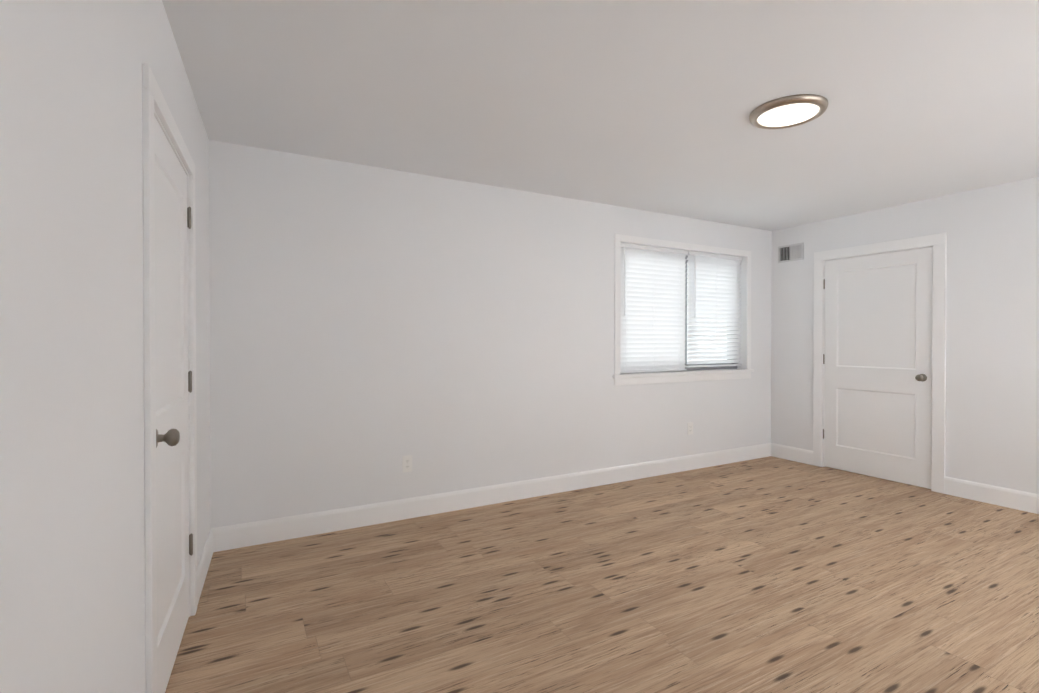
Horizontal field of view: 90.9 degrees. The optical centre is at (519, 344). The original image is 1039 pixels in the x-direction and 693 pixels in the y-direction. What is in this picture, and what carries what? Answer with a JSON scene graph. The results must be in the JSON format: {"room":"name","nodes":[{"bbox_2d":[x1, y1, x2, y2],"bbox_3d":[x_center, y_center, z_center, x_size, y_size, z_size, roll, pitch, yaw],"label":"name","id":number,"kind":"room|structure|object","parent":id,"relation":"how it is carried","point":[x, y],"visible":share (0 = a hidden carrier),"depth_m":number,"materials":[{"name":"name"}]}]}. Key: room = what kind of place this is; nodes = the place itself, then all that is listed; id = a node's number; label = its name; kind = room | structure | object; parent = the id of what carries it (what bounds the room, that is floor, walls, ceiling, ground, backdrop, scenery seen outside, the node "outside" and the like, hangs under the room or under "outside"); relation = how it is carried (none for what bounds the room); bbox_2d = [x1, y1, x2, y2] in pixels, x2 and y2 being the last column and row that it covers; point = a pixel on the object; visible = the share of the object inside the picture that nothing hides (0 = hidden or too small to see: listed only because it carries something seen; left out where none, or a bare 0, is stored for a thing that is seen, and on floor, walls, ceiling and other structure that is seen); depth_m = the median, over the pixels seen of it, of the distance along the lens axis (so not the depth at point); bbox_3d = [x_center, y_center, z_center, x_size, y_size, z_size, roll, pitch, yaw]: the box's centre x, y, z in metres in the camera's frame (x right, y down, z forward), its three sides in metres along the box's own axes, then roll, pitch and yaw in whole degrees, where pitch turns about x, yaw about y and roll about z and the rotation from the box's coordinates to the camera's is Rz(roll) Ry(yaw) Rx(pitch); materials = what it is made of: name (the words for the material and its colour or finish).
{"room":"empty bedroom","nodes":[
{"label":"empty bedroom","id":0,"kind":"room"},
{"bbox_2d":[0,0,210,692],"bbox_3d":[-0.943,0.030,1.015,0.120,2.440,4.900,0,0,-25],"label":"wall","id":1,"kind":"structure","parent":0,"point":[72,561],"depth_m":1.02,"materials":[{"name":"paint"}]},
{"bbox_2d":[142,64,196,692],"bbox_3d":[-1.375,0.205,1.924,0.156,2.075,0.960,0,0,-25],"label":"door frame","id":2,"kind":"structure","parent":1,"relation":"attached to","point":[154,103],"depth_m":1.55,"materials":[{"name":"white paint"}]},
{"bbox_2d":[154,116,192,692],"bbox_3d":[-1.359,0.239,1.933,0.181,1.986,0.809,0,1,-29],"label":"door","id":3,"kind":"structure","parent":1,"relation":"in","point":[173,385],"depth_m":1.97,"materials":[{"name":"paint"}]},
{"bbox_2d":[197,529,212,605],"bbox_3d":[-0.828,1.180,0.940,0.015,0.140,4.650,0,0,-25],"label":"baseboard","id":4,"kind":"structure","parent":1,"relation":"attached to","point":[204,562],"depth_m":2.67,"materials":[{"name":"white paint"}]},
{"bbox_2d":[209,140,771,527],"bbox_3d":[0.205,0.004,4.269,5.970,2.440,0.200,0,1,-29],"label":"wall","id":5,"kind":"structure","parent":0,"point":[370,326],"depth_m":3.65,"materials":[{"name":"paint"}]},
{"bbox_2d":[402,455,411,472],"bbox_3d":[-0.791,0.845,3.606,0.070,0.115,0.008,0,1,-29],"label":"electrical outlet","id":6,"kind":"object","parent":5,"relation":"attached to","point":[406,463],"visible":1,"depth_m":3.60,"materials":[{"name":"white plastic"}]},
{"bbox_2d":[211,443,770,551],"bbox_3d":[0.454,1.154,4.293,5.220,0.140,0.015,0,1,-29],"label":"baseboard","id":7,"kind":"structure","parent":5,"relation":"attached to","point":[261,532],"depth_m":3.76,"materials":[{"name":"white paint"}]},
{"bbox_2d":[614,234,750,374],"bbox_3d":[1.634,-0.351,4.936,1.820,1.240,0.012,0,1,-29],"label":"window frame","id":8,"kind":"structure","parent":5,"relation":"in","point":[619,238],"depth_m":4.72,"materials":[{"name":"white paint"}]},
{"bbox_2d":[620,243,687,372],"bbox_3d":[1.249,-0.325,4.796,0.870,1.166,0.070,0,1,-29],"label":"window blind","id":9,"kind":"object","parent":8,"relation":"attached to","point":[652,313],"visible":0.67,"depth_m":4.80,"materials":[{"name":"white"}]},
{"bbox_2d":[685,251,742,366],"bbox_3d":[1.993,-0.342,5.208,0.788,1.138,0.070,0,1,-29],"label":"window blind","id":10,"kind":"object","parent":8,"relation":"attached to","point":[713,281],"visible":0.98,"depth_m":5.20,"materials":[{"name":"white"}]},
{"bbox_2d":[613,369,753,385],"bbox_3d":[1.615,0.314,4.975,1.860,0.097,0.135,0,1,-29],"label":"window sill","id":11,"kind":"structure","parent":5,"relation":"attached to","point":[662,377],"depth_m":4.87,"materials":[{"name":"white paint"}]},
{"bbox_2d":[634,256,737,372],"bbox_3d":[1.561,-0.322,5.068,1.700,1.180,0.080,0,1,-29],"label":"window","id":12,"kind":"structure","parent":5,"relation":"in","point":[706,368],"depth_m":5.16,"materials":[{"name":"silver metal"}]},
{"bbox_2d":[688,422,692,434],"bbox_3d":[1.659,0.819,4.961,0.070,0.115,0.008,0,1,-29],"label":"electrical outlet","id":13,"kind":"object","parent":5,"relation":"attached to","point":[690,428],"visible":1,"depth_m":4.96,"materials":[{"name":"white plastic"}]},
{"bbox_2d":[162,0,1038,230],"bbox_3d":[1.260,-1.250,2.197,6.120,0.100,4.830,0,1,-29],"label":"ceiling","id":14,"kind":"structure","parent":0,"point":[649,105],"depth_m":2.44,"materials":[{"name":"paint"}]},
{"bbox_2d":[749,94,827,128],"bbox_3d":[1.382,-1.184,2.637,0.360,0.038,0.360,0,1,-29],"label":"recessed light","id":15,"kind":"object","parent":14,"relation":"in","point":[789,111],"visible":1,"depth_m":2.58,"materials":[{"name":"white plastic"}]},
{"bbox_2d":[165,456,1038,692],"bbox_3d":[1.260,1.290,2.217,6.120,0.100,4.830,0,1,-29],"label":"floor","id":16,"kind":"structure","parent":0,"point":[770,574],"depth_m":2.50,"materials":[{"name":"brown wood"}]},
{"bbox_2d":[771,177,1038,493],"bbox_3d":[3.858,0.009,3.645,0.120,2.440,4.830,0,1,-29],"label":"wall","id":17,"kind":"structure","parent":0,"point":[992,359],"depth_m":4.04,"materials":[{"name":"paint"}]},
{"bbox_2d":[778,242,803,262],"bbox_3d":[2.836,-0.954,5.352,0.011,0.175,0.280,0,1,-29],"label":"air vent","id":18,"kind":"object","parent":17,"relation":"in","point":[791,252],"visible":1,"depth_m":5.34,"materials":[{"name":"silver metal"}]},
{"bbox_2d":[823,247,932,488],"bbox_3d":[3.245,0.198,4.676,0.181,2.026,0.901,0,1,-29],"label":"door","id":19,"kind":"structure","parent":17,"relation":"in","point":[877,359],"depth_m":4.62,"materials":[{"name":"paint"}]},
{"bbox_2d":[813,233,946,493],"bbox_3d":[3.280,0.154,4.692,0.156,2.135,1.090,0,1,-29],"label":"door frame","id":20,"kind":"structure","parent":17,"relation":"attached to","point":[937,243],"depth_m":4.26,"materials":[{"name":"white paint"}]},
{"bbox_2d":[771,443,1038,513],"bbox_3d":[3.812,1.160,3.599,0.015,0.140,4.480,0,1,-29],"label":"baseboard","id":21,"kind":"structure","parent":17,"relation":"attached to","point":[1007,497],"depth_m":4.00,"materials":[{"name":"white paint"}]},
{"label":"outside","id":22,"kind":"structure","parent":0,"visible":0},
{"bbox_2d":[687,264,726,361],"bbox_3d":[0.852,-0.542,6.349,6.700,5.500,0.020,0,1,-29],"label":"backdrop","id":23,"kind":"structure","parent":22,"point":[701,338],"depth_m":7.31,"materials":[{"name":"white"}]}
]}

